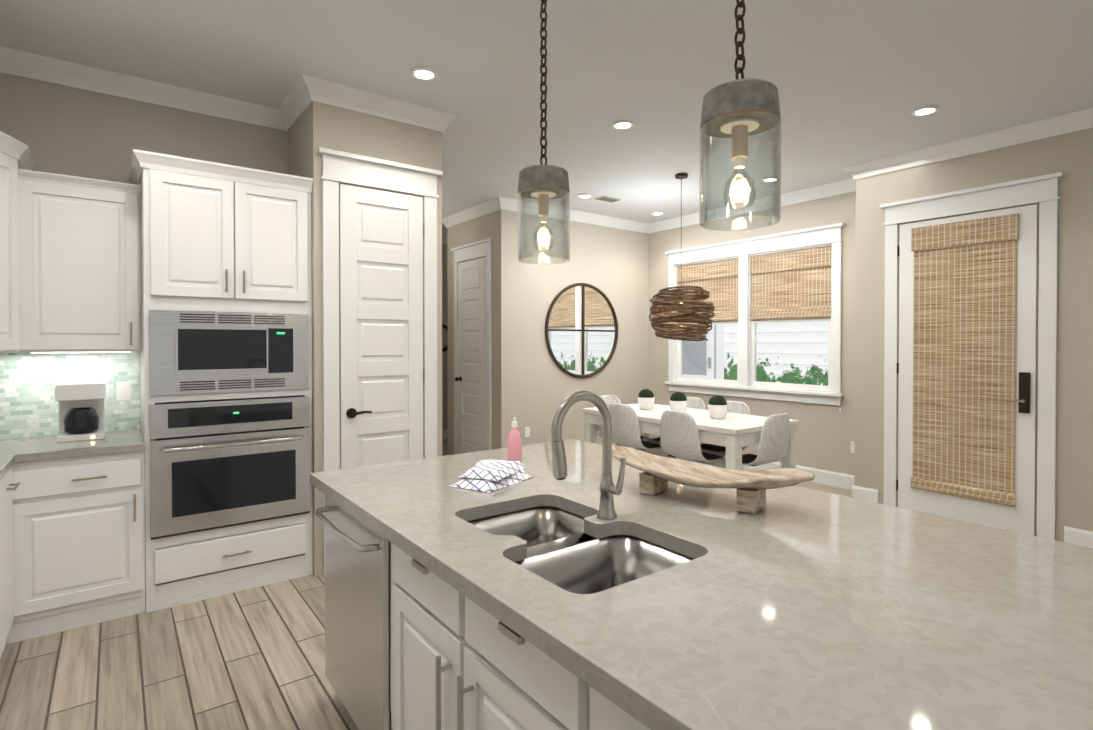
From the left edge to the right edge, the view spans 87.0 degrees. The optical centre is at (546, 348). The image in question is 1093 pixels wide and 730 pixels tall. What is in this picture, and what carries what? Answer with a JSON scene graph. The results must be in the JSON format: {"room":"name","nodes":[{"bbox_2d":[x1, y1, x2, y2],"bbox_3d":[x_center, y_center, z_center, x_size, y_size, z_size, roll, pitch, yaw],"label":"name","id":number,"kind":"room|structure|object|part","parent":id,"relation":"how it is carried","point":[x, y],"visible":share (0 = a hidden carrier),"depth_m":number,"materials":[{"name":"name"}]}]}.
{"room":"kitchen","nodes":[
{"label":"kitchen","id":0,"kind":"room"},
{"bbox_2d":[0,73,287,439],"bbox_3d":[-2.364,-0.111,3.735,3.010,3.050,0.120,0,1,-37],"label":"wall","id":1,"kind":"structure","parent":0,"point":[63,130],"depth_m":3.46,"materials":[{"name":"paint"}]},
{"bbox_2d":[0,131,31,350],"bbox_3d":[-2.837,-0.505,2.596,0.644,1.060,1.121,0,1,-37],"label":"upper cabinet","id":2,"kind":"object","parent":1,"relation":"attached to","point":[13,157],"depth_m":2.86,"materials":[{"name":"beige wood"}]},
{"bbox_3d":[-1.740,-0.940,1.555,1.155,0.170,4.097,0,1,-37],"label":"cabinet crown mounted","id":3,"kind":"part","parent":2,"relation":"part of","materials":[{"name":"white wood"}]},
{"bbox_2d":[24,167,139,350],"bbox_3d":[-2.610,-0.450,3.234,0.538,0.937,0.374,0,1,-37],"label":"upper cabinet","id":4,"kind":"object","parent":1,"relation":"attached to","point":[82,235],"depth_m":3.11,"materials":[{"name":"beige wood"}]},
{"bbox_2d":[116,381,130,400],"bbox_3d":[-2.567,0.259,3.493,0.070,0.115,0.006,0,1,-37],"label":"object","id":5,"kind":"structure","parent":1,"relation":"attached to","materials":[{"name":"white plastic"}]},
{"bbox_2d":[0,46,288,131],"bbox_3d":[-2.567,-1.576,3.442,1.928,0.114,0.081,0,1,-37],"label":"crown molding","id":6,"kind":"structure","parent":1,"relation":"attached to","point":[14,62],"depth_m":3.48,"materials":[{"name":"white paint"}]},
{"bbox_2d":[448,113,456,124],"bbox_3d":[-1.923,-1.598,5.711,0.081,0.114,4.221,0,1,-37],"label":"crown molding","id":7,"kind":"structure","parent":1,"relation":"attached to","point":[451,117],"depth_m":4.04,"materials":[{"name":"white paint"}]},
{"bbox_2d":[288,101,441,575],"bbox_3d":[-1.280,-0.115,4.073,0.870,3.050,0.640,0,1,-37],"label":"wall","id":8,"kind":"structure","parent":0,"point":[314,127],"depth_m":3.67,"materials":[{"name":"paint"}]},
{"bbox_2d":[276,84,311,129],"bbox_3d":[-1.631,-1.578,3.734,0.081,0.114,0.540,0,1,-37],"label":"crown molding","id":9,"kind":"structure","parent":8,"relation":"attached to","point":[291,109],"depth_m":3.82,"materials":[{"name":"white paint"}]},
{"bbox_2d":[296,74,447,132],"bbox_3d":[-1.098,-1.579,3.742,0.943,0.114,0.081,0,1,-37],"label":"crown molding","id":10,"kind":"structure","parent":8,"relation":"attached to","point":[306,91],"depth_m":3.71,"materials":[{"name":"white paint"}]},
{"bbox_2d":[317,147,442,574],"bbox_3d":[-1.070,0.090,3.796,0.830,2.645,0.054,0,1,-37],"label":"door frame","id":11,"kind":"structure","parent":8,"relation":"attached to","point":[338,167],"depth_m":3.67,"materials":[{"name":"white paint"}]},
{"bbox_2d":[339,184,424,468],"bbox_3d":[-1.056,0.184,3.790,0.574,2.445,0.086,0,1,-37],"label":"pantry door","id":12,"kind":"structure","parent":8,"relation":"in","point":[382,370],"depth_m":3.79,"materials":[{"name":"white paint"}]},
{"bbox_2d":[0,439,851,729],"bbox_3d":[0.538,1.443,3.290,7.100,0.050,11.340,0,1,-37],"label":"floor","id":13,"kind":"structure","parent":0,"point":[252,659],"depth_m":2.55,"materials":[{"name":"brown wood"}]},
{"bbox_2d":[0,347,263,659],"bbox_3d":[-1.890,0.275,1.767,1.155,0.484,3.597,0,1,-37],"label":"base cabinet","id":14,"kind":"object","parent":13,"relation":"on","point":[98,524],"depth_m":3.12,"materials":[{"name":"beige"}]},
{"bbox_2d":[0,429,144,479],"bbox_3d":[-1.890,0.537,1.770,1.155,0.038,3.597,0,1,-37],"label":"countertop","id":15,"kind":"structure","parent":14,"relation":"on","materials":[{"name":"stone"}]},
{"bbox_2d":[136,150,312,585],"bbox_3d":[-1.971,0.186,3.554,0.857,2.462,0.641,0,1,-37],"label":"tall cabinet","id":16,"kind":"object","parent":13,"relation":"on","point":[179,288],"depth_m":3.37,"materials":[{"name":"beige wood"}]},
{"bbox_3d":[-1.988,-1.004,3.528,0.901,0.080,0.641,0,1,-37],"label":"oven cabinet crown","id":17,"kind":"part","parent":16,"relation":"part of","materials":[{"name":"white wood"}]},
{"bbox_2d":[149,310,308,395],"bbox_3d":[-1.956,0.021,3.532,0.813,0.460,0.590,0,1,-37],"label":"microwave","id":18,"kind":"object","parent":16,"relation":"in","point":[192,352],"depth_m":3.28,"materials":[{"name":"silver metal"}]},
{"bbox_2d":[150,395,309,539],"bbox_3d":[-1.939,0.658,3.515,0.813,0.725,0.648,0,1,-37],"label":"wall oven","id":19,"kind":"object","parent":16,"relation":"in","point":[221,463],"depth_m":3.28,"materials":[{"name":"silver metal"}]},
{"bbox_2d":[310,483,657,729],"bbox_3d":[0.216,0.999,1.649,1.102,0.872,2.491,0,1,-37],"label":"kitchen island","id":20,"kind":"object","parent":13,"relation":"on","point":[406,648],"depth_m":1.55,"materials":[{"name":"wood"}]},
{"bbox_2d":[316,495,390,729],"bbox_3d":[-0.472,0.943,2.214,0.681,0.761,0.630,0,1,-37],"label":"dishwasher","id":21,"kind":"object","parent":20,"relation":"in","point":[357,558],"depth_m":1.97,"materials":[{"name":"silver metal"}]},
{"bbox_2d":[310,439,1092,729],"bbox_3d":[0.359,0.540,1.753,1.400,0.044,2.570,0,1,-37],"label":"island countertop","id":22,"kind":"structure","parent":20,"relation":"on","point":[812,609],"depth_m":1.23,"materials":[{"name":"beige stone"}]},
{"bbox_2d":[449,459,534,492],"bbox_3d":[-0.224,0.481,2.252,0.353,0.062,0.352,0,1,-37],"label":"dish towels","id":23,"kind":"object","parent":22,"relation":"on","point":[487,476],"visible":1,"depth_m":2.16,"materials":[{"name":"white fabric"}]},
{"bbox_2d":[507,417,521,460],"bbox_3d":[-0.145,0.411,2.616,0.066,0.195,0.066,0,1,-37],"label":"soap bottle","id":24,"kind":"object","parent":22,"relation":"on","point":[514,446],"visible":1,"depth_m":2.59,"materials":[{"name":"pink plastic"}]},
{"bbox_2d":[551,391,625,519],"bbox_3d":[0.124,0.322,1.695,0.242,0.392,0.099,0,1,-37],"label":"faucet","id":25,"kind":"object","parent":22,"relation":"on","point":[608,489],"visible":1,"depth_m":1.72,"materials":[{"name":"silver metal"}]},
{"bbox_2d":[612,445,814,513],"bbox_3d":[0.520,0.441,1.954,0.727,0.142,0.226,0,1,39],"label":"tray","id":26,"kind":"object","parent":22,"relation":"on","point":[660,472],"visible":0.96,"depth_m":1.94,"materials":[{"name":"brown wood"}]},
{"bbox_2d":[595,395,649,449],"bbox_3d":[0.783,0.952,6.109,0.459,0.870,0.538,0,1,-37],"label":"dining chair","id":27,"kind":"object","parent":13,"relation":"on","point":[608,400],"visible":0.1,"depth_m":6.30,"materials":[{"name":"white plastic"}]},
{"bbox_2d":[608,403,668,456],"bbox_3d":[0.862,0.957,5.566,0.538,0.870,0.459,0,1,-37],"label":"dining chair","id":28,"kind":"object","parent":13,"relation":"on","point":[625,427],"visible":0.48,"depth_m":5.39,"materials":[{"name":"white plastic"}]},
{"bbox_2d":[646,397,705,458],"bbox_3d":[1.360,0.953,5.926,0.538,0.870,0.459,0,1,-37],"label":"dining chair","id":29,"kind":"object","parent":13,"relation":"on","point":[695,403],"visible":0.12,"depth_m":5.98,"materials":[{"name":"white plastic"}]},
{"bbox_2d":[582,403,798,485],"bbox_3d":[1.290,1.011,5.500,0.920,0.770,1.840,0,1,-37],"label":"dining table","id":30,"kind":"object","parent":13,"relation":"on","point":[733,433],"visible":0.58,"depth_m":5.00,"materials":[{"name":"white wood"}]},
{"bbox_2d":[638,389,654,409],"bbox_3d":[1.014,0.519,5.863,0.172,0.206,0.172,0,1,-37],"label":"topiary","id":31,"kind":"object","parent":30,"relation":"on","point":[646,398],"visible":1,"depth_m":5.80,"materials":[{"name":"white ceramic"}]},
{"bbox_2d":[669,392,687,411],"bbox_3d":[1.266,0.522,5.527,0.172,0.206,0.172,0,1,-37],"label":"topiary","id":32,"kind":"object","parent":30,"relation":"on","point":[678,401],"visible":0.9,"depth_m":5.46,"materials":[{"name":"white ceramic"}]},
{"bbox_2d":[708,395,727,418],"bbox_3d":[1.536,0.525,5.167,0.172,0.206,0.172,0,1,-37],"label":"topiary","id":33,"kind":"object","parent":30,"relation":"on","point":[717,406],"visible":1,"depth_m":5.11,"materials":[{"name":"white ceramic"}]},
{"bbox_2d":[660,410,725,465],"bbox_3d":[1.270,0.962,5.022,0.538,0.870,0.459,0,1,-37],"label":"dining chair","id":34,"kind":"object","parent":13,"relation":"on","point":[679,436],"visible":0.58,"depth_m":4.86,"materials":[{"name":"white plastic"}]},
{"bbox_2d":[689,401,750,461],"bbox_3d":[1.672,0.958,5.511,0.538,0.870,0.459,0,1,-37],"label":"dining chair","id":35,"kind":"object","parent":13,"relation":"on","point":[738,407],"visible":0.23,"depth_m":5.49,"materials":[{"name":"white plastic"}]},
{"bbox_2d":[715,413,789,469],"bbox_3d":[1.768,0.964,4.862,0.459,0.870,0.538,0,1,-37],"label":"dining chair","id":36,"kind":"object","parent":13,"relation":"on","point":[774,441],"visible":0.58,"depth_m":4.65,"materials":[{"name":"white plastic"}]},
{"bbox_2d":[442,244,447,429],"bbox_3d":[-2.128,-0.156,8.287,3.070,3.050,0.120,0,1,-37],"label":"wall","id":37,"kind":"structure","parent":0,"point":[444,353],"depth_m":8.66,"materials":[{"name":"paint"}]},
{"bbox_2d":[442,235,446,243],"bbox_3d":[-2.024,-1.623,8.225,2.718,0.114,0.081,0,1,-37],"label":"crown molding","id":38,"kind":"structure","parent":37,"relation":"attached to","point":[444,237],"depth_m":8.60,"materials":[{"name":"white paint"}]},
{"bbox_2d":[442,324,447,351],"bbox_3d":[-1.584,-0.154,8.600,0.416,0.416,0.030,0,1,-37],"label":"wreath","id":39,"kind":"object","parent":37,"relation":"attached to","point":[446,328],"visible":0.17,"depth_m":8.64,"materials":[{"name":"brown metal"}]},
{"bbox_2d":[442,429,447,438],"bbox_3d":[-2.087,1.299,8.246,2.829,0.140,0.015,0,1,-37],"label":"baseboard","id":40,"kind":"structure","parent":37,"relation":"attached to","point":[444,432],"depth_m":8.66,"materials":[{"name":"white paint"}]},
{"bbox_2d":[0,0,1092,234],"bbox_3d":[0.538,-1.657,3.259,7.100,0.050,11.340,0,1,-37],"label":"ceiling","id":41,"kind":"structure","parent":0,"point":[854,82],"depth_m":3.33,"materials":[{"name":"paint"}]},
{"bbox_2d":[410,67,437,80],"bbox_3d":[-0.726,-1.626,3.411,0.164,0.012,0.164,0,1,-37],"label":"recessed light","id":42,"kind":"object","parent":41,"relation":"in","point":[424,73],"visible":1,"depth_m":3.40,"materials":[{"name":"white paint"}]},
{"bbox_2d":[442,198,497,227],"bbox_3d":[-0.952,-1.610,6.943,0.081,0.114,1.381,0,1,-37],"label":"crown molding","id":43,"kind":"structure","parent":41,"relation":"attached to","point":[487,207],"depth_m":6.88,"materials":[{"name":"white paint"}]},
{"bbox_2d":[517,0,569,263],"bbox_3d":[-0.011,-0.983,2.266,0.209,1.276,0.209,0,1,-37],"label":"glass pendant light","id":44,"kind":"object","parent":41,"relation":"hanging from","point":[545,183],"visible":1,"depth_m":2.24,"materials":[{"name":"glass"}]},
{"bbox_2d":[577,194,591,197],"bbox_3d":[0.416,-1.654,6.255,0.164,0.012,0.164,0,1,-37],"label":"recessed light","id":45,"kind":"object","parent":41,"relation":"in","point":[584,196],"visible":0.98,"depth_m":6.25,"materials":[{"name":"white paint"}]},
{"bbox_2d":[595,196,620,202],"bbox_3d":[0.683,-1.655,6.399,0.260,0.012,0.150,0,1,-37],"label":"ceiling vent","id":46,"kind":"object","parent":41,"relation":"in","point":[607,199],"visible":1,"depth_m":6.38,"materials":[{"name":"metal"}]},
{"bbox_2d":[612,120,633,129],"bbox_3d":[0.560,-1.634,4.213,0.164,0.012,0.164,0,1,-37],"label":"recessed light","id":47,"kind":"object","parent":41,"relation":"in","point":[623,124],"visible":0.96,"depth_m":4.20,"materials":[{"name":"white paint"}]},
{"bbox_2d":[651,212,663,214],"bbox_3d":[1.372,-1.662,7.097,0.164,0.012,0.164,0,1,-37],"label":"recessed light","id":48,"kind":"object","parent":41,"relation":"in","point":[657,213],"visible":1,"depth_m":7.09,"materials":[{"name":"white paint"}]},
{"bbox_2d":[649,173,714,340],"bbox_3d":[1.290,-0.860,5.496,0.618,1.586,0.626,0,1,-37],"label":"pendant light","id":49,"kind":"object","parent":41,"relation":"hanging from","point":[674,304],"visible":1,"depth_m":5.29,"materials":[{"name":"wicker"}]},
{"bbox_2d":[699,0,780,230],"bbox_3d":[0.523,-0.976,1.554,0.209,1.276,0.209,0,1,-37],"label":"glass pendant light","id":50,"kind":"object","parent":41,"relation":"hanging from","point":[738,111],"visible":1,"depth_m":1.51,"materials":[{"name":"glass"}]},
{"bbox_2d":[911,106,938,115],"bbox_3d":[2.602,-1.631,3.958,0.164,0.012,0.164,0,1,-37],"label":"recessed light","id":51,"kind":"object","parent":41,"relation":"in","point":[924,110],"visible":1,"depth_m":3.95,"materials":[{"name":"white paint"}]},
{"bbox_2d":[447,209,648,454],"bbox_3d":[0.102,-0.150,7.697,2.490,3.050,1.300,0,1,-37],"label":"wall","id":52,"kind":"structure","parent":0,"point":[534,385],"depth_m":6.89,"materials":[{"name":"paint"}]},
{"bbox_2d":[455,257,485,453],"bbox_3d":[-0.926,0.159,6.908,0.104,2.435,0.674,0,1,-37],"label":"hall door","id":53,"kind":"structure","parent":52,"relation":"attached to","point":[471,378],"depth_m":6.92,"materials":[{"name":"white paint"}]},
{"bbox_2d":[451,238,492,453],"bbox_3d":[-0.911,0.065,6.927,0.054,2.635,0.930,0,1,-37],"label":"door frame","id":54,"kind":"structure","parent":52,"relation":"attached to","point":[474,250],"depth_m":6.66,"materials":[{"name":"white paint"}]},
{"bbox_2d":[525,427,529,436],"bbox_3d":[-0.221,0.965,6.646,0.072,0.116,0.008,0,1,-37],"label":"electrical outlet","id":55,"kind":"object","parent":52,"relation":"attached to","point":[527,431],"visible":1,"depth_m":6.64,"materials":[{"name":"white plastic"}]},
{"bbox_2d":[496,197,647,232],"bbox_3d":[0.392,-1.611,7.036,2.343,0.114,0.081,0,1,-37],"label":"crown molding","id":56,"kind":"structure","parent":52,"relation":"attached to","point":[502,203],"depth_m":7.11,"materials":[{"name":"white paint"}]},
{"bbox_2d":[545,283,617,377],"bbox_3d":[0.456,-0.220,7.132,1.180,1.180,0.040,0,1,-37],"label":"round mirror","id":57,"kind":"object","parent":52,"relation":"attached to","point":[581,329],"visible":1,"depth_m":7.12,"materials":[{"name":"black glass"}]},
{"bbox_2d":[648,191,855,474],"bbox_3d":[2.319,-0.141,6.716,0.120,3.050,2.930,0,1,-37],"label":"wall","id":58,"kind":"structure","parent":0,"point":[825,435],"depth_m":6.08,"materials":[{"name":"paint"}]},
{"bbox_2d":[648,181,855,233],"bbox_3d":[2.238,-1.607,6.641,0.081,0.114,2.928,0,1,-37],"label":"crown molding","id":59,"kind":"structure","parent":58,"relation":"attached to","point":[835,188],"depth_m":6.24,"materials":[{"name":"white paint"}]},
{"bbox_2d":[665,223,844,405],"bbox_3d":[2.308,-0.344,6.675,0.180,1.818,2.290,0,1,-37],"label":"dining room window","id":60,"kind":"structure","parent":58,"relation":"in","point":[752,357],"depth_m":6.58,"materials":[{"name":"white paint"}]},
{"bbox_2d":[677,258,738,322],"bbox_3d":[1.974,-0.687,7.096,0.034,0.735,0.930,0,1,-37],"label":"window blind","id":61,"kind":"object","parent":60,"relation":"attached to","point":[718,280],"visible":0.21,"depth_m":6.96,"materials":[{"name":"beige wicker"}]},
{"bbox_2d":[750,246,840,410],"bbox_3d":[2.635,-0.213,6.158,0.108,1.665,1.071,0,1,-37],"label":"window blind","id":62,"kind":"object","parent":60,"relation":"attached to","point":[791,285],"visible":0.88,"depth_m":6.20,"materials":[{"name":"brown wood"}]},
{"bbox_2d":[851,441,854,452],"bbox_3d":[3.031,0.975,5.668,0.008,0.116,0.072,0,1,-37],"label":"electrical outlet","id":63,"kind":"object","parent":58,"relation":"attached to","point":[852,446],"visible":0.58,"depth_m":5.68,"materials":[{"name":"white plastic"}]},
{"bbox_2d":[854,128,1092,541],"bbox_3d":[4.801,-0.105,3.066,0.530,3.050,5.890,0,1,-37],"label":"wall","id":64,"kind":"structure","parent":0,"point":[1069,156],"depth_m":4.22,"materials":[{"name":"paint"}]},
{"bbox_2d":[724,455,875,494],"bbox_3d":[2.265,1.315,6.690,0.016,0.140,2.929,0,1,-37],"label":"baseboard","id":65,"kind":"structure","parent":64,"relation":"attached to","point":[831,478],"depth_m":5.91,"materials":[{"name":"white paint"}]},
{"bbox_2d":[848,182,855,185],"bbox_3d":[2.918,-1.595,5.372,0.300,0.114,0.081,0,1,-37],"label":"crown molding","id":66,"kind":"structure","parent":64,"relation":"attached to","point":[849,183],"depth_m":5.63,"materials":[{"name":"white paint"}]},
{"bbox_2d":[850,483,873,499],"bbox_3d":[2.959,1.327,5.390,0.386,0.140,0.015,0,1,-37],"label":"baseboard","id":67,"kind":"structure","parent":64,"relation":"attached to","point":[858,492],"depth_m":5.22,"materials":[{"name":"white paint"}]},
{"bbox_2d":[840,108,1092,185],"bbox_3d":[4.468,-1.571,2.985,0.081,0.114,5.761,0,1,-37],"label":"crown molding","id":68,"kind":"structure","parent":64,"relation":"attached to","point":[1083,119],"depth_m":4.47,"materials":[{"name":"white paint"}]},
{"bbox_2d":[896,204,1037,535],"bbox_3d":[3.284,0.168,4.577,0.086,2.448,0.934,0,1,-37],"label":"exterior door","id":69,"kind":"structure","parent":64,"relation":"in","point":[1019,517],"depth_m":4.34,"materials":[{"name":"white paint"}]},
{"bbox_2d":[910,213,1018,506],"bbox_3d":[3.290,0.090,4.572,0.034,2.190,0.710,0,1,-37],"label":"door shade","id":70,"kind":"object","parent":69,"relation":"attached to","point":[964,347],"visible":0.98,"depth_m":4.55,"materials":[{"name":"beige wicker"}]},
{"bbox_2d":[880,172,1063,539],"bbox_3d":[3.301,0.078,4.580,0.056,2.659,1.210,0,1,-37],"label":"door frame","id":71,"kind":"structure","parent":64,"relation":"attached to","point":[1042,190],"depth_m":4.24,"materials":[{"name":"white paint"}]},
{"bbox_2d":[1064,526,1092,547],"bbox_3d":[4.984,1.357,2.380,0.015,0.140,4.310,0,1,-37],"label":"baseboard","id":72,"kind":"structure","parent":64,"relation":"attached to","point":[1075,536],"depth_m":4.04,"materials":[{"name":"white paint"}]},
{"label":"outside","id":73,"kind":"structure","parent":0,"visible":0},
{"bbox_2d":[682,321,827,385],"bbox_3d":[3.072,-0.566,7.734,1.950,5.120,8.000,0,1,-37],"label":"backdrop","id":74,"kind":"structure","parent":73,"point":[785,357],"depth_m":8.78,"materials":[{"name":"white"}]}
]}

